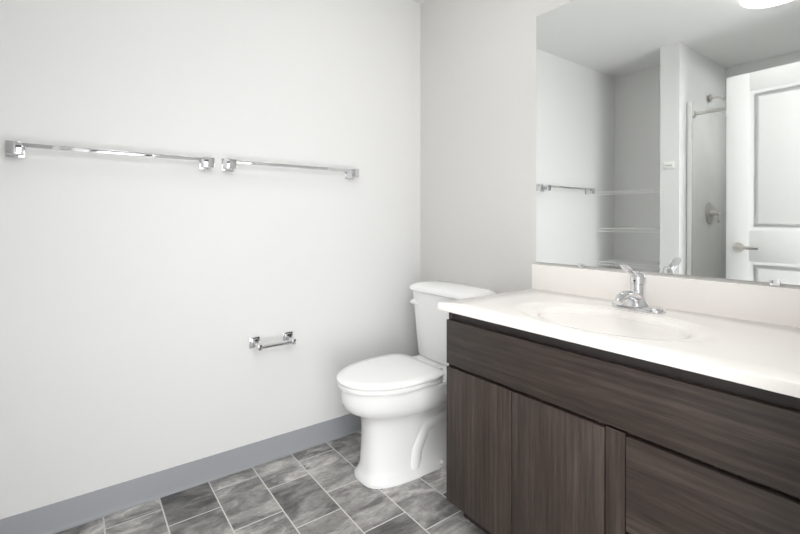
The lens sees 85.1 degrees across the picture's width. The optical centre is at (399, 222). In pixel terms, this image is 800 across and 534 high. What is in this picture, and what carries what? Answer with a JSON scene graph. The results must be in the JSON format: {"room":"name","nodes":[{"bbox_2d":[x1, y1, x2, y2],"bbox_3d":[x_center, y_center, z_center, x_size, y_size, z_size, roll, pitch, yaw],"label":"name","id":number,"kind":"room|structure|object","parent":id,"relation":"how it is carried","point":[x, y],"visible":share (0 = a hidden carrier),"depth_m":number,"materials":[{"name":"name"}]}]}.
{"room":"bathroom","nodes":[
{"label":"bathroom","id":0,"kind":"room"},
{"bbox_2d":[0,0,419,518],"bbox_3d":[-0.820,-0.089,1.936,2.490,2.380,0.120,0,0,-37],"label":"wall","id":1,"kind":"structure","parent":0,"point":[143,300],"depth_m":1.82,"materials":[{"name":"white paint"}]},
{"bbox_2d":[5,140,214,169],"bbox_3d":[-1.051,-0.250,1.646,0.659,0.052,0.066,0,0,-37],"label":"towel rail","id":2,"kind":"object","parent":1,"relation":"attached to","point":[16,149],"visible":1,"depth_m":1.57,"materials":[{"name":"silver metal"}]},
{"bbox_2d":[249,331,295,350],"bbox_3d":[-0.574,0.541,1.993,0.206,0.048,0.083,0,0,-37],"label":"paper holder","id":3,"kind":"object","parent":1,"relation":"attached to","point":[288,339],"visible":1,"depth_m":1.97,"materials":[{"name":"silver metal"}]},
{"bbox_2d":[221,158,358,178],"bbox_3d":[-0.491,-0.252,2.061,0.660,0.052,0.066,0,0,-37],"label":"towel rail","id":4,"kind":"object","parent":1,"relation":"attached to","point":[227,164],"visible":1,"depth_m":1.99,"materials":[{"name":"silver metal"}]},
{"bbox_2d":[55,431,485,533],"bbox_3d":[-0.055,1.159,0.424,3.070,0.100,3.470,0,0,-37],"label":"floor","id":5,"kind":"structure","parent":0,"point":[320,489],"depth_m":1.70,"materials":[{"name":"tile"}]},
{"bbox_2d":[0,413,360,533],"bbox_3d":[-0.780,1.051,1.887,2.250,0.102,0.014,0,0,-37],"label":"baseboard","id":6,"kind":"structure","parent":5,"relation":"on","point":[60,516],"depth_m":1.75,"materials":[{"name":"grey plastic"}]},
{"bbox_2d":[336,280,496,488],"bbox_3d":[0.048,0.703,2.017,0.731,0.796,0.466,0,0,-37],"label":"toilet","id":7,"kind":"object","parent":5,"relation":"on","point":[397,403],"visible":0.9,"depth_m":1.88,"materials":[{"name":"white ceramic"}]},
{"bbox_2d":[438,264,799,533],"bbox_3d":[0.688,0.643,1.317,0.565,0.922,1.087,0,0,-37],"label":"bathroom vanity","id":8,"kind":"object","parent":5,"relation":"on","point":[577,403],"visible":0.98,"depth_m":1.16,"materials":[{"name":"brown wood"}]},
{"bbox_2d":[612,264,665,313],"bbox_3d":[0.752,0.210,1.423,0.174,0.157,0.170,0,0,-37],"label":"faucet","id":9,"kind":"object","parent":8,"relation":"on","point":[635,296],"visible":1,"depth_m":1.43,"materials":[{"name":"silver metal"}]},
{"bbox_2d":[412,0,425,3],"bbox_3d":[-0.055,-1.321,0.412,3.070,0.100,3.470,0,0,-37],"label":"ceiling","id":10,"kind":"structure","parent":0,"point":[419,1],"depth_m":2.52,"materials":[{"name":"white paint"}]},
{"bbox_2d":[420,0,799,354],"bbox_3d":[0.760,-0.088,1.785,0.130,2.380,2.005,0,0,-37],"label":"wall","id":11,"kind":"structure","parent":0,"point":[667,136],"depth_m":1.64,"materials":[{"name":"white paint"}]}
]}

